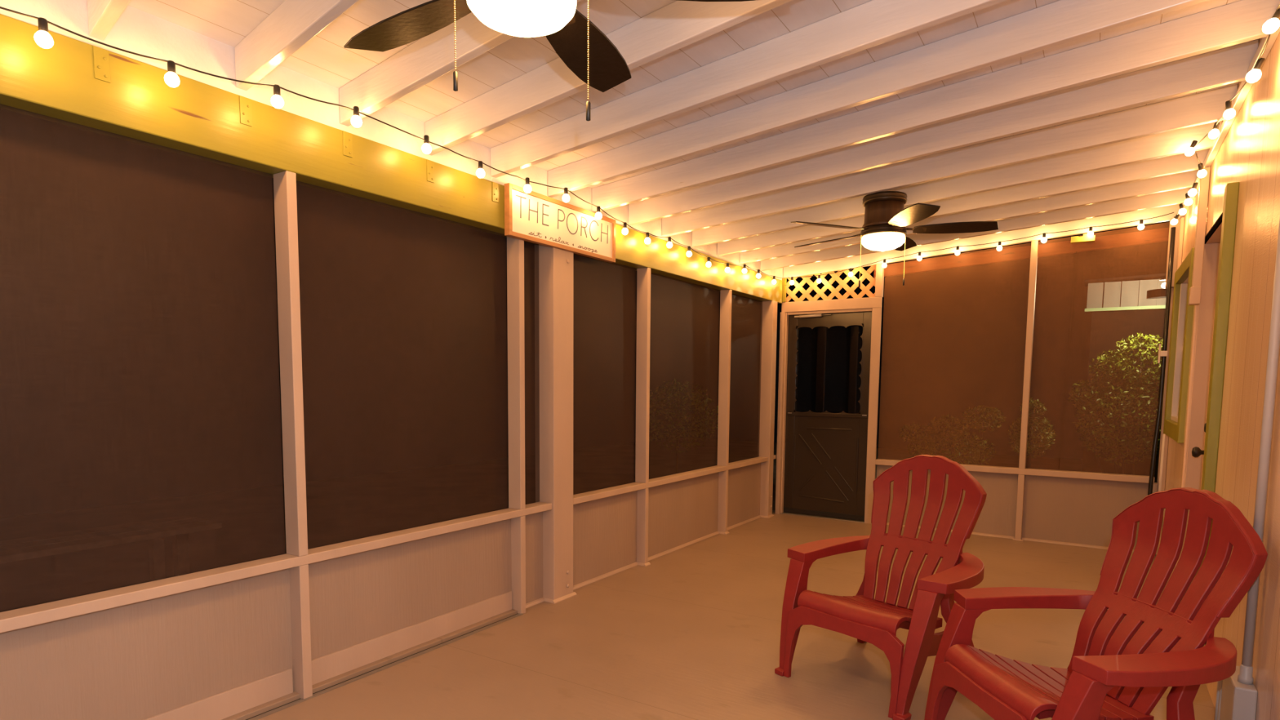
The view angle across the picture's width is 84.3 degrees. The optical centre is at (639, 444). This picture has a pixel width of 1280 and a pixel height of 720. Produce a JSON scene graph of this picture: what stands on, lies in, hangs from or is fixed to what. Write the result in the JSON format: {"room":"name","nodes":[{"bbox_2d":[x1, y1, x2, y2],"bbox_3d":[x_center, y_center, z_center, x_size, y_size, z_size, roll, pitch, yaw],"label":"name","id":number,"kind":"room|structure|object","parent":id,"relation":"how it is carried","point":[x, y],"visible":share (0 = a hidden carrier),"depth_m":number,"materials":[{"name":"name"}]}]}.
{"room":"screened porch","nodes":[
{"label":"screened porch","id":0,"kind":"room"},
{"bbox_2d":[0,462,760,719],"bbox_3d":[-0.761,0.655,3.735,0.036,0.537,7.550,4,6,33],"label":"wall","id":1,"kind":"structure","parent":0,"point":[220,651],"depth_m":2.86,"materials":[{"name":"beige"}]},
{"bbox_2d":[0,502,551,632],"bbox_3d":[-1.656,0.486,2.272,0.088,0.037,4.153,4,6,33],"label":"rail","id":2,"kind":"object","parent":1,"relation":"on","point":[16,619],"visible":1,"depth_m":2.51,"materials":[{"name":"beige paint"}]},
{"bbox_2d":[573,456,768,504],"bbox_3d":[0.364,0.233,5.403,0.088,0.037,2.950,4,6,33],"label":"rail","id":3,"kind":"object","parent":1,"relation":"on","point":[621,489],"visible":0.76,"depth_m":5.00,"materials":[{"name":"beige paint"}]},
{"bbox_2d":[786,264,875,302],"bbox_3d":[1.730,-1.471,6.503,0.870,0.331,0.015,4,6,33],"label":"lattice panel","id":4,"kind":"object","parent":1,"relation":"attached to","point":[866,274],"visible":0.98,"depth_m":6.47,"materials":[{"name":"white wood"}]},
{"bbox_2d":[0,13,782,303],"bbox_3d":[-0.750,-1.193,3.566,0.141,0.213,7.530,4,6,33],"label":"beam","id":5,"kind":"structure","parent":0,"point":[59,82],"depth_m":2.50,"materials":[{"name":"green paint"}]},
{"bbox_2d":[93,45,110,82],"bbox_3d":[-1.601,-1.133,2.105,0.006,0.093,0.040,4,6,33],"label":"strap","id":6,"kind":"object","parent":5,"relation":"attached to","point":[101,56],"visible":1,"depth_m":2.10,"materials":[{"name":"green paint"}]},
{"bbox_2d":[86,0,130,40],"bbox_3d":[-0.464,-1.282,1.095,3.048,0.347,0.038,5,7,41],"label":"joist","id":7,"kind":"object","parent":5,"relation":"on","point":[103,15],"visible":1,"depth_m":2.02,"materials":[{"name":"white paint"}]},
{"bbox_2d":[0,103,285,611],"bbox_3d":[-2.093,-0.203,1.598,0.012,1.444,2.643,4,6,33],"label":"screen","id":8,"kind":"object","parent":5,"relation":"attached to","point":[140,433],"visible":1,"depth_m":2.28,"materials":[{"name":"fabric"}]},
{"bbox_2d":[239,95,252,126],"bbox_3d":[-1.372,-1.161,2.461,0.006,0.093,0.040,4,6,33],"label":"strap","id":9,"kind":"object","parent":5,"relation":"attached to","point":[245,103],"visible":1,"depth_m":2.46,"materials":[{"name":"green paint"}]},
{"bbox_2d":[234,0,359,90],"bbox_3d":[-0.219,-1.313,1.474,3.040,0.347,0.038,5,6,40],"label":"joist","id":10,"kind":"object","parent":5,"relation":"on","point":[293,24],"visible":1,"depth_m":2.21,"materials":[{"name":"white paint"}]},
{"bbox_2d":[343,0,755,120],"bbox_3d":[-0.307,-0.995,1.605,1.163,0.512,1.197,4,6,33],"label":"ceiling fan","id":11,"kind":"object","parent":10,"relation":"hanging from","point":[583,47],"visible":1,"depth_m":1.79,"materials":[{"name":"wood"}]},
{"bbox_2d":[342,130,352,157],"bbox_3d":[-1.155,-1.188,2.796,0.006,0.093,0.040,4,6,33],"label":"strap","id":12,"kind":"object","parent":5,"relation":"attached to","point":[347,136],"visible":1,"depth_m":2.80,"materials":[{"name":"green paint"}]},
{"bbox_2d":[0,0,783,279],"bbox_3d":[-0.688,-1.374,3.554,0.018,0.190,7.600,4,6,33],"label":"trim","id":13,"kind":"structure","parent":5,"relation":"attached to","point":[137,31],"depth_m":2.57,"materials":[{"name":"white paint"}]},
{"bbox_2d":[296,180,507,548],"bbox_3d":[-1.030,-0.336,3.246,0.012,1.444,1.212,4,6,33],"label":"screen","id":14,"kind":"object","parent":5,"relation":"attached to","point":[403,315],"visible":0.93,"depth_m":3.15,"materials":[{"name":"fabric"}]},
{"bbox_2d":[426,159,434,182],"bbox_3d":[-0.931,-1.216,3.144,0.006,0.093,0.040,4,6,33],"label":"strap","id":15,"kind":"object","parent":5,"relation":"attached to","point":[430,164],"visible":1,"depth_m":3.14,"materials":[{"name":"green paint"}]},
{"bbox_2d":[338,0,581,126],"bbox_3d":[0.025,-1.343,1.851,3.028,0.347,0.038,4,6,38],"label":"joist","id":16,"kind":"object","parent":5,"relation":"on","point":[432,56],"visible":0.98,"depth_m":2.46,"materials":[{"name":"white paint"}]},
{"bbox_2d":[0,6,788,284],"bbox_3d":[-0.369,-1.287,3.820,0.119,0.161,6.581,4,6,32],"label":"string lights","id":17,"kind":"object","parent":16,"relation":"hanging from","point":[42,38],"visible":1,"depth_m":2.53,"materials":[{"name":"glass"}]},
{"bbox_2d":[34,17,53,48],"bbox_3d":[-1.599,-1.103,1.896,0.041,0.075,0.040,4,6,33],"label":"bulb","id":18,"kind":"object","parent":17,"relation":"attached to","point":[42,38],"depth_m":1.89,"materials":[{"name":"white"}]},
{"bbox_2d":[164,60,179,87],"bbox_3d":[-1.429,-1.131,2.158,0.041,0.075,0.040,4,6,33],"label":"bulb","id":19,"kind":"object","parent":17,"relation":"attached to","point":[171,78],"depth_m":2.15,"materials":[{"name":"white"}]},
{"bbox_2d":[271,84,284,108],"bbox_3d":[-1.233,-1.183,2.404,0.041,0.075,0.040,4,6,33],"label":"bulb","id":20,"kind":"object","parent":17,"relation":"attached to","point":[277,101],"depth_m":2.39,"materials":[{"name":"white"}]},
{"bbox_2d":[351,106,362,127],"bbox_3d":[-1.067,-1.232,2.659,0.041,0.075,0.040,4,6,33],"label":"bulb","id":21,"kind":"object","parent":17,"relation":"attached to","point":[356,121],"depth_m":2.65,"materials":[{"name":"white"}]},
{"bbox_2d":[421,134,431,154],"bbox_3d":[-0.898,-1.262,2.975,0.041,0.075,0.040,4,6,33],"label":"bulb","id":22,"kind":"object","parent":17,"relation":"attached to","point":[426,148],"depth_m":2.96,"materials":[{"name":"white"}]},
{"bbox_2d":[475,160,484,177],"bbox_3d":[-0.730,-1.259,3.238,0.041,0.075,0.040,4,6,33],"label":"bulb","id":23,"kind":"object","parent":17,"relation":"attached to","point":[480,172],"depth_m":3.23,"materials":[{"name":"white"}]},
{"bbox_2d":[523,177,531,193],"bbox_3d":[-0.564,-1.301,3.549,0.041,0.075,0.040,4,6,33],"label":"bulb","id":24,"kind":"object","parent":17,"relation":"attached to","point":[527,188],"depth_m":3.54,"materials":[{"name":"white"}]},
{"bbox_2d":[562,187,569,202],"bbox_3d":[-0.388,-1.310,3.711,0.041,0.075,0.040,4,6,33],"label":"bulb","id":25,"kind":"object","parent":17,"relation":"attached to","point":[566,197],"depth_m":3.70,"materials":[{"name":"white"}]},
{"bbox_2d":[595,206,602,219],"bbox_3d":[-0.238,-1.329,4.056,0.041,0.075,0.040,4,6,33],"label":"bulb","id":26,"kind":"object","parent":17,"relation":"attached to","point":[598,215],"depth_m":4.05,"materials":[{"name":"white"}]},
{"bbox_2d":[622,222,628,235],"bbox_3d":[-0.092,-1.326,4.340,0.041,0.075,0.040,4,6,33],"label":"bulb","id":27,"kind":"object","parent":17,"relation":"attached to","point":[624,231],"depth_m":4.33,"materials":[{"name":"white"}]},
{"bbox_2d":[644,231,650,244],"bbox_3d":[0.049,-1.331,4.559,0.041,0.075,0.040,4,6,33],"label":"bulb","id":28,"kind":"object","parent":17,"relation":"attached to","point":[647,240],"depth_m":4.55,"materials":[{"name":"white"}]},
{"bbox_2d":[666,236,672,248],"bbox_3d":[0.200,-1.370,4.792,0.041,0.075,0.040,4,6,33],"label":"bulb","id":29,"kind":"object","parent":17,"relation":"attached to","point":[669,244],"depth_m":4.78,"materials":[{"name":"white"}]},
{"bbox_2d":[686,245,692,257],"bbox_3d":[0.349,-1.372,5.024,0.041,0.075,0.040,4,6,33],"label":"bulb","id":30,"kind":"object","parent":17,"relation":"attached to","point":[689,253],"depth_m":5.01,"materials":[{"name":"white"}]},
{"bbox_2d":[706,257,711,266],"bbox_3d":[0.512,-1.363,5.281,0.041,0.075,0.040,4,6,33],"label":"bulb","id":31,"kind":"object","parent":17,"relation":"attached to","point":[708,264],"depth_m":5.27,"materials":[{"name":"white"}]},
{"bbox_2d":[724,262,729,272],"bbox_3d":[0.688,-1.389,5.552,0.041,0.075,0.040,4,6,33],"label":"bulb","id":32,"kind":"object","parent":17,"relation":"attached to","point":[727,269],"depth_m":5.54,"materials":[{"name":"white"}]},
{"bbox_2d":[742,264,746,273],"bbox_3d":[0.860,-1.446,5.816,0.041,0.075,0.040,4,6,33],"label":"bulb","id":33,"kind":"object","parent":17,"relation":"attached to","point":[744,270],"depth_m":5.81,"materials":[{"name":"white"}]},
{"bbox_2d":[755,269,760,278],"bbox_3d":[1.016,-1.462,6.058,0.041,0.075,0.040,4,6,33],"label":"bulb","id":34,"kind":"object","parent":17,"relation":"attached to","point":[758,275],"depth_m":6.05,"materials":[{"name":"white"}]},
{"bbox_2d":[492,182,498,202],"bbox_3d":[-0.712,-1.244,3.484,0.006,0.093,0.040,4,6,33],"label":"strap","id":35,"kind":"object","parent":5,"relation":"attached to","point":[495,185],"visible":1,"depth_m":3.48,"materials":[{"name":"green paint"}]},
{"bbox_2d":[524,240,539,504],"bbox_3d":[-0.621,-0.387,3.879,0.012,1.444,0.222,4,6,33],"label":"screen","id":36,"kind":"object","parent":5,"relation":"attached to","point":[531,250],"visible":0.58,"depth_m":3.91,"materials":[{"name":"fabric"}]},
{"bbox_2d":[504,182,615,262],"bbox_3d":[-0.414,-1.208,3.925,0.034,0.253,0.932,4,6,33],"label":"wall sign","id":37,"kind":"object","parent":5,"relation":"attached to","point":[534,217],"visible":1,"depth_m":3.85,"materials":[{"name":"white wood"}]},
{"bbox_2d":[573,253,636,494],"bbox_3d":[-0.245,-0.434,4.463,0.012,1.444,0.809,4,6,33],"label":"screen","id":38,"kind":"object","parent":5,"relation":"attached to","point":[604,292],"visible":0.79,"depth_m":4.47,"materials":[{"name":"fabric"}]},
{"bbox_2d":[424,0,792,155],"bbox_3d":[0.255,-1.372,2.208,3.027,0.347,0.038,4,6,38],"label":"joist","id":39,"kind":"object","parent":5,"relation":"on","point":[678,24],"visible":0.75,"depth_m":2.58,"materials":[{"name":"white paint"}]},
{"bbox_2d":[648,272,719,479],"bbox_3d":[0.324,-0.506,5.343,0.012,1.444,1.216,4,6,33],"label":"screen","id":40,"kind":"object","parent":5,"relation":"attached to","point":[684,335],"visible":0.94,"depth_m":5.33,"materials":[{"name":"fabric"}]},
{"bbox_2d":[728,293,762,462],"bbox_3d":[0.903,-0.578,6.242,0.012,1.444,0.850,4,6,33],"label":"screen","id":41,"kind":"object","parent":5,"relation":"attached to","point":[746,312],"visible":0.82,"depth_m":6.29,"materials":[{"name":"fabric"}]},
{"bbox_2d":[490,0,1006,177],"bbox_3d":[0.491,-1.402,2.575,3.022,0.347,0.038,4,6,36],"label":"joist","id":42,"kind":"object","parent":5,"relation":"on","point":[873,23],"visible":1,"depth_m":2.64,"materials":[{"name":"white paint"}]},
{"bbox_2d":[547,0,1207,197],"bbox_3d":[0.726,-1.431,2.939,3.021,0.347,0.038,4,6,36],"label":"joist","id":43,"kind":"object","parent":5,"relation":"on","point":[1060,22],"visible":0.98,"depth_m":2.77,"materials":[{"name":"white paint"}]},
{"bbox_2d":[591,0,1279,213],"bbox_3d":[0.955,-1.460,3.293,3.018,0.347,0.038,4,6,35],"label":"joist","id":44,"kind":"object","parent":5,"relation":"on","point":[1241,21],"visible":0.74,"depth_m":2.96,"materials":[{"name":"white paint"}]},
{"bbox_2d":[628,39,1258,225],"bbox_3d":[1.173,-1.487,3.631,3.017,0.347,0.038,4,6,35],"label":"joist","id":45,"kind":"object","parent":5,"relation":"on","point":[1230,64],"visible":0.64,"depth_m":3.31,"materials":[{"name":"white paint"}]},
{"bbox_2d":[662,84,1237,236],"bbox_3d":[1.416,-1.518,4.008,3.014,0.347,0.038,4,6,33],"label":"joist","id":46,"kind":"object","parent":5,"relation":"on","point":[1206,107],"visible":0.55,"depth_m":3.73,"materials":[{"name":"white paint"}]},
{"bbox_2d":[791,191,998,287],"bbox_3d":[1.488,-1.194,4.173,1.154,0.528,1.198,2,5,14],"label":"ceiling fan","id":47,"kind":"object","parent":46,"relation":"hanging from","point":[883,228],"visible":1,"depth_m":4.06,"materials":[{"name":"wood"}]},
{"bbox_2d":[692,120,1222,247],"bbox_3d":[1.654,-1.547,4.377,3.013,0.347,0.038,4,6,33],"label":"joist","id":48,"kind":"object","parent":5,"relation":"on","point":[1175,142],"visible":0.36,"depth_m":4.09,"materials":[{"name":"white paint"}]},
{"bbox_2d":[716,148,1209,256],"bbox_3d":[1.876,-1.575,4.721,3.013,0.347,0.038,4,6,33],"label":"joist","id":49,"kind":"object","parent":5,"relation":"on","point":[1178,163],"visible":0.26,"depth_m":4.40,"materials":[{"name":"white paint"}]},
{"bbox_2d":[739,169,1198,263],"bbox_3d":[2.103,-1.603,5.073,3.013,0.347,0.038,4,6,33],"label":"joist","id":50,"kind":"object","parent":5,"relation":"on","point":[1183,180],"visible":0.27,"depth_m":4.74,"materials":[{"name":"white paint"}]},
{"bbox_2d":[760,186,1191,271],"bbox_3d":[2.338,-1.633,5.438,3.013,0.347,0.038,4,6,33],"label":"joist","id":51,"kind":"object","parent":5,"relation":"on","point":[1178,196],"visible":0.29,"depth_m":5.11,"materials":[{"name":"white paint"}]},
{"bbox_2d":[128,0,1259,188],"bbox_3d":[0.700,-1.510,2.880,3.325,0.264,8.310,4,6,33],"label":"ceiling","id":52,"kind":"structure","parent":0,"point":[324,58],"depth_m":2.61,"materials":[{"name":"white paint"}]},
{"bbox_2d":[782,204,1183,278],"bbox_3d":[2.636,-1.670,5.899,3.013,0.347,0.045,4,6,33],"label":"joist","id":53,"kind":"object","parent":52,"relation":"attached to","point":[846,263],"visible":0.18,"depth_m":5.72,"materials":[{"name":"white paint"}]},
{"bbox_2d":[789,212,1173,284],"bbox_3d":[2.600,-1.574,5.828,2.872,0.326,0.042,4,6,33],"label":"string lights","id":54,"kind":"object","parent":53,"relation":"hanging from","point":[1140,226],"visible":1,"depth_m":5.69,"materials":[{"name":"glass"}]},
{"bbox_2d":[848,267,853,276],"bbox_3d":[1.877,-1.534,6.299,0.041,0.075,0.040,4,6,33],"label":"bulb socket","id":55,"kind":"object","parent":54,"relation":"attached to","point":[850,274],"depth_m":6.29,"materials":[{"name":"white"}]},
{"bbox_2d":[916,251,921,261],"bbox_3d":[2.364,-1.592,5.980,0.041,0.075,0.040,4,6,33],"label":"bulb","id":56,"kind":"object","parent":54,"relation":"attached to","point":[919,258],"depth_m":5.97,"materials":[{"name":"white"}]},
{"bbox_2d":[955,245,959,255],"bbox_3d":[2.614,-1.596,5.819,0.041,0.075,0.040,4,6,33],"label":"bulb","id":57,"kind":"object","parent":54,"relation":"attached to","point":[957,251],"depth_m":5.81,"materials":[{"name":"white"}]},
{"bbox_2d":[996,241,1002,250],"bbox_3d":[2.874,-1.586,5.651,0.041,0.075,0.040,4,6,33],"label":"bulb","id":58,"kind":"object","parent":54,"relation":"attached to","point":[999,248],"depth_m":5.64,"materials":[{"name":"white"}]},
{"bbox_2d":[1040,232,1047,243],"bbox_3d":[3.134,-1.603,5.483,0.041,0.075,0.040,4,6,33],"label":"bulb","id":59,"kind":"object","parent":54,"relation":"attached to","point":[1044,239],"depth_m":5.47,"materials":[{"name":"white"}]},
{"bbox_2d":[1087,226,1093,236],"bbox_3d":[3.389,-1.601,5.318,0.041,0.075,0.040,4,6,33],"label":"bulb","id":60,"kind":"object","parent":54,"relation":"attached to","point":[1091,233],"depth_m":5.31,"materials":[{"name":"white"}]},
{"bbox_2d":[1137,219,1144,230],"bbox_3d":[3.650,-1.602,5.149,0.041,0.075,0.040,4,6,33],"label":"bulb","id":61,"kind":"object","parent":54,"relation":"attached to","point":[1140,226],"depth_m":5.14,"materials":[{"name":"white"}]},
{"bbox_2d":[1071,233,1095,244],"bbox_3d":[3.381,-1.574,5.397,0.156,0.057,0.056,4,6,33],"label":"block","id":62,"kind":"object","parent":53,"relation":"attached to","point":[1085,238],"visible":0.98,"depth_m":5.38,"materials":[{"name":"yellow"}]},
{"bbox_2d":[257,510,1215,719],"bbox_3d":[0.558,1.068,2.917,3.325,0.120,7.870,4,6,33],"label":"floor","id":63,"kind":"structure","parent":0,"point":[693,633],"depth_m":3.34,"materials":[{"name":"paint"}]},
{"bbox_2d":[273,170,312,698],"bbox_3d":[-1.335,-0.006,2.724,0.088,2.018,0.038,4,6,33],"label":"post","id":64,"kind":"object","parent":63,"relation":"on","point":[284,182],"visible":0.82,"depth_m":2.69,"materials":[{"name":"beige paint"}]},
{"bbox_2d":[221,608,523,719],"bbox_3d":[-1.719,1.037,2.206,0.076,0.022,3.900,4,6,33],"label":"baseboard","id":65,"kind":"structure","parent":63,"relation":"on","point":[256,713],"depth_m":3.05,"materials":[{"name":"beige paint"}]},
{"bbox_2d":[506,235,525,613],"bbox_3d":[-0.659,-0.090,3.772,0.088,2.018,0.038,4,6,33],"label":"post","id":66,"kind":"object","parent":63,"relation":"on","point":[515,246],"visible":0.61,"depth_m":3.75,"materials":[{"name":"beige paint"}]},
{"bbox_2d":[535,244,577,604],"bbox_3d":[-0.485,-0.113,4.053,0.154,2.018,0.205,4,6,33],"label":"post","id":67,"kind":"object","parent":63,"relation":"on","point":[555,264],"visible":0.88,"depth_m":4.00,"materials":[{"name":"beige paint"}]},
{"bbox_2d":[635,267,650,566],"bbox_3d":[0.023,-0.175,4.816,0.102,2.018,0.066,4,6,33],"label":"post","id":68,"kind":"object","parent":63,"relation":"on","point":[643,274],"visible":0.84,"depth_m":4.79,"materials":[{"name":"beige paint"}]},
{"bbox_2d":[716,289,732,534],"bbox_3d":[0.702,-0.259,5.868,0.102,2.018,0.067,4,6,33],"label":"post","id":69,"kind":"object","parent":63,"relation":"on","point":[725,333],"visible":0.87,"depth_m":5.85,"materials":[{"name":"beige paint"}]},
{"bbox_2d":[758,300,777,518],"bbox_3d":[1.198,-0.322,6.644,0.134,2.018,0.132,4,6,33],"label":"post","id":70,"kind":"object","parent":63,"relation":"on","point":[769,330],"visible":0.93,"depth_m":6.60,"materials":[{"name":"beige paint"}]},
{"bbox_2d":[774,454,986,719],"bbox_3d":[1.065,0.531,3.048,0.744,0.936,0.760,-4,7,-41],"label":"chair","id":71,"kind":"object","parent":63,"relation":"on","point":[864,618],"visible":0.98,"depth_m":3.08,"materials":[{"name":"red plastic"}]},
{"bbox_2d":[1013,240,1038,541],"bbox_3d":[3.113,-0.416,5.696,0.072,2.402,0.101,4,6,33],"label":"post","id":72,"kind":"object","parent":63,"relation":"on","point":[1034,243],"visible":0.9,"depth_m":5.66,"materials":[{"name":"beige paint"}]},
{"bbox_2d":[924,487,1267,719],"bbox_3d":[1.391,0.605,2.227,0.744,0.936,0.760,0,5,-6],"label":"chair","id":73,"kind":"object","parent":63,"relation":"on","point":[1122,673],"visible":1,"depth_m":2.19,"materials":[{"name":"red plastic"}]},
{"bbox_2d":[1147,226,1175,495],"bbox_3d":[3.786,-0.367,5.162,0.097,2.391,0.031,-2,6,-26],"label":"post","id":74,"kind":"object","parent":63,"relation":"on","point":[1173,228],"visible":0.73,"depth_m":5.15,"materials":[{"name":"black"}]},
{"bbox_2d":[876,464,1148,552],"bbox_3d":[3.000,0.500,5.882,2.034,0.543,0.036,4,6,33],"label":"wall","id":75,"kind":"structure","parent":0,"point":[1068,511],"depth_m":5.68,"materials":[{"name":"beige"}]},
{"bbox_2d":[783,311,871,520],"bbox_3d":[1.752,-0.268,6.636,0.790,1.898,0.046,4,6,33],"label":"door","id":76,"kind":"structure","parent":75,"relation":"in","point":[826,452],"depth_m":6.65,"materials":[{"name":"grey paint"}]},
{"bbox_2d":[794,313,831,318],"bbox_3d":[1.614,-1.204,6.610,0.350,0.031,0.038,4,6,33],"label":"door closer","id":77,"kind":"object","parent":76,"relation":"attached to","point":[819,314],"depth_m":6.61,"materials":[{"name":"grey paint"}]},
{"bbox_2d":[774,263,884,524],"bbox_3d":[1.720,-0.462,6.574,0.968,2.318,0.090,4,6,33],"label":"trim","id":78,"kind":"structure","parent":75,"relation":"attached to","point":[873,304],"depth_m":6.43,"materials":[{"name":"beige paint"}]},
{"bbox_2d":[875,458,1154,483],"bbox_3d":[2.989,0.208,5.834,2.034,0.047,0.089,4,6,33],"label":"rail","id":79,"kind":"object","parent":75,"relation":"on","point":[1037,472],"visible":0.81,"depth_m":5.62,"materials":[{"name":"beige paint"}]},
{"bbox_2d":[877,242,1031,467],"bbox_3d":[2.651,-0.745,6.040,1.140,1.811,0.012,4,6,33],"label":"screen","id":80,"kind":"object","parent":79,"relation":"attached to","point":[954,334],"visible":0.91,"depth_m":6.02,"materials":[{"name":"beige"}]},
{"bbox_2d":[1026,222,1169,475],"bbox_3d":[3.523,-0.720,5.476,0.850,1.874,0.018,4,6,33],"label":"screen","id":81,"kind":"object","parent":79,"relation":"attached to","point":[1113,371],"depth_m":5.47,"materials":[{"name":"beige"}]},
{"bbox_2d":[1152,482,1157,493],"bbox_3d":[3.847,0.557,5.309,0.032,0.543,0.088,4,6,33],"label":"trim","id":82,"kind":"structure","parent":75,"relation":"attached to","point":[1155,484],"depth_m":5.25,"materials":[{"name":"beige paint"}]},
{"bbox_2d":[1156,288,1173,491],"bbox_3d":[3.900,-0.402,5.233,0.036,2.468,0.028,4,6,33],"label":"trim","id":83,"kind":"structure","parent":75,"relation":"attached to","point":[1172,289],"depth_m":5.22,"materials":[{"name":"beige paint"}]},
{"bbox_2d":[1161,32,1279,719],"bbox_3d":[1.984,-0.233,2.130,0.100,2.633,7.950,4,6,33],"label":"wall","id":84,"kind":"structure","parent":0,"point":[1249,154],"depth_m":2.53,"materials":[{"name":"wood"}]},
{"bbox_2d":[1154,390,1164,482],"bbox_3d":[5.416,-0.745,7.032,0.140,3.130,3.850,4,6,33],"label":"trim","id":85,"kind":"structure","parent":84,"relation":"attached to","point":[1156,469],"depth_m":8.38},
{"bbox_2d":[1158,433,1164,491],"bbox_3d":[3.795,0.231,5.145,0.029,0.620,0.026,4,6,33],"label":"downpipe","id":86,"kind":"object","parent":84,"relation":"attached to","point":[1163,434],"visible":0.47,"depth_m":5.13,"materials":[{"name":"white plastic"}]},
{"bbox_2d":[1157,343,1167,363],"bbox_3d":[3.796,-0.661,5.133,0.053,0.140,0.022,4,6,33],"label":"clamp","id":87,"kind":"object","parent":84,"relation":"attached to","point":[1162,353],"visible":1,"depth_m":5.13,"materials":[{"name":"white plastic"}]},
{"bbox_2d":[1155,217,1184,555],"bbox_3d":[3.830,-0.392,5.112,0.021,2.428,0.108,4,6,33],"label":"trim","id":88,"kind":"structure","parent":84,"relation":"attached to","point":[1180,238],"depth_m":5.07,"materials":[{"name":"beige paint"}]},
{"bbox_2d":[1164,217,1180,288],"bbox_3d":[3.866,-1.385,5.117,0.075,0.488,0.070,4,6,33],"label":"trim","id":89,"kind":"structure","parent":84,"relation":"attached to","point":[1177,225],"depth_m":5.09,"materials":[{"name":"beige paint"}]},
{"bbox_2d":[1163,247,1194,443],"bbox_3d":[3.508,-0.602,4.511,0.140,1.125,1.060,4,6,33],"label":"window","id":90,"kind":"structure","parent":84,"relation":"in","point":[1182,316],"depth_m":4.83,"materials":[{"name":"green paint"}]},
{"bbox_2d":[1188,167,1210,305],"bbox_3d":[3.087,-1.146,3.904,0.049,0.735,0.070,4,6,33],"label":"raceway","id":91,"kind":"object","parent":84,"relation":"attached to","point":[1194,295],"visible":0.87,"depth_m":3.88,"materials":[{"name":"beige paint"}]},
{"bbox_2d":[1173,182,1239,601],"bbox_3d":[2.884,-0.091,3.577,0.150,2.117,1.280,4,6,33],"label":"door","id":92,"kind":"structure","parent":84,"relation":"in","point":[1209,362],"depth_m":3.91,"materials":[{"name":"beige paint"}]},
{"bbox_2d":[1170,4,1279,225],"bbox_3d":[1.823,-1.302,2.034,0.120,0.213,7.160,4,6,33],"label":"string lights","id":93,"kind":"object","parent":84,"relation":"attached to","point":[1270,26],"visible":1,"depth_m":2.93,"materials":[{"name":"glass"}]},
{"bbox_2d":[1170,213,1179,225],"bbox_3d":[3.671,-1.545,4.851,0.048,0.072,0.045,4,6,33],"label":"bulb","id":94,"kind":"object","parent":93,"relation":"attached to","point":[1175,220],"depth_m":4.84,"materials":[{"name":"white"}]},
{"bbox_2d":[1178,203,1186,215],"bbox_3d":[3.489,-1.514,4.545,0.042,0.074,0.040,4,6,33],"label":"bulb","id":95,"kind":"object","parent":93,"relation":"attached to","point":[1182,211],"depth_m":4.54,"materials":[{"name":"white"}]},
{"bbox_2d":[1184,192,1192,205],"bbox_3d":[3.282,-1.468,4.229,0.041,0.075,0.040,4,6,33],"label":"bulb","id":96,"kind":"object","parent":93,"relation":"attached to","point":[1188,201],"depth_m":4.22,"materials":[{"name":"white"}]},
{"bbox_2d":[1184,140,1197,155],"bbox_3d":[2.785,-1.497,3.575,0.048,0.073,0.040,4,6,33],"label":"bulb","id":97,"kind":"object","parent":93,"relation":"attached to","point":[1189,151],"depth_m":3.56,"materials":[{"name":"white"}]},
{"bbox_2d":[1187,182,1198,196],"bbox_3d":[3.082,-1.422,3.941,0.042,0.074,0.040,4,6,33],"label":"bulb","id":98,"kind":"object","parent":93,"relation":"attached to","point":[1193,192],"depth_m":3.93,"materials":[{"name":"white"}]},
{"bbox_2d":[1196,163,1206,177],"bbox_3d":[2.948,-1.438,3.708,0.042,0.074,0.043,4,6,33],"label":"bulb","id":99,"kind":"object","parent":93,"relation":"attached to","point":[1202,173],"depth_m":3.70,"materials":[{"name":"white"}]},
{"bbox_2d":[1208,121,1219,138],"bbox_3d":[2.651,-1.451,3.264,0.041,0.074,0.040,4,6,33],"label":"bulb","id":100,"kind":"object","parent":93,"relation":"attached to","point":[1215,132],"depth_m":3.25,"materials":[{"name":"white"}]},
{"bbox_2d":[1222,100,1235,119],"bbox_3d":[2.448,-1.389,2.934,0.041,0.074,0.041,4,6,33],"label":"bulb","id":101,"kind":"object","parent":93,"relation":"attached to","point":[1229,113],"depth_m":2.92,"materials":[{"name":"white"}]},
{"bbox_2d":[1245,57,1265,83],"bbox_3d":[2.074,-1.260,2.384,0.047,0.073,0.042,4,6,33],"label":"bulb","id":102,"kind":"object","parent":93,"relation":"attached to","point":[1254,75],"depth_m":2.37,"materials":[{"name":"white"}]},
{"bbox_2d":[1262,8,1279,34],"bbox_3d":[1.922,-1.286,2.144,0.051,0.072,0.040,4,6,33],"label":"bulb","id":103,"kind":"object","parent":93,"relation":"attached to","point":[1271,25],"depth_m":2.14,"materials":[{"name":"white"}]},
{"bbox_2d":[1178,2,1279,219],"bbox_3d":[1.832,-1.378,1.897,0.030,0.040,7.550,4,6,33],"label":"trim","id":104,"kind":"structure","parent":84,"relation":"attached to","point":[1238,100],"depth_m":3.01,"materials":[{"name":"white paint"}]},
{"bbox_2d":[1214,666,1257,719],"bbox_3d":[1.900,0.873,2.262,0.064,0.285,0.250,4,6,33],"label":"outlet box","id":105,"kind":"object","parent":84,"relation":"attached to","point":[1235,700],"visible":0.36,"depth_m":2.17,"materials":[{"name":"grey paint"}]},
{"bbox_2d":[1237,214,1279,684],"bbox_3d":[1.884,-0.308,2.099,0.038,2.095,0.037,4,6,33],"label":"conduit","id":106,"kind":"object","parent":84,"relation":"attached to","point":[1245,676],"visible":1,"depth_m":2.12,"materials":[{"name":"grey paint"}]},
{"label":"outside","id":107,"kind":"structure","parent":0,"visible":0},
{"bbox_2d":[0,439,1079,612],"bbox_3d":[2.364,1.013,5.654,16.000,0.190,20.100,4,6,33],"label":"ground","id":108,"kind":"structure","parent":107,"point":[775,443],"depth_m":8.74,"materials":[{"name":"wood"}]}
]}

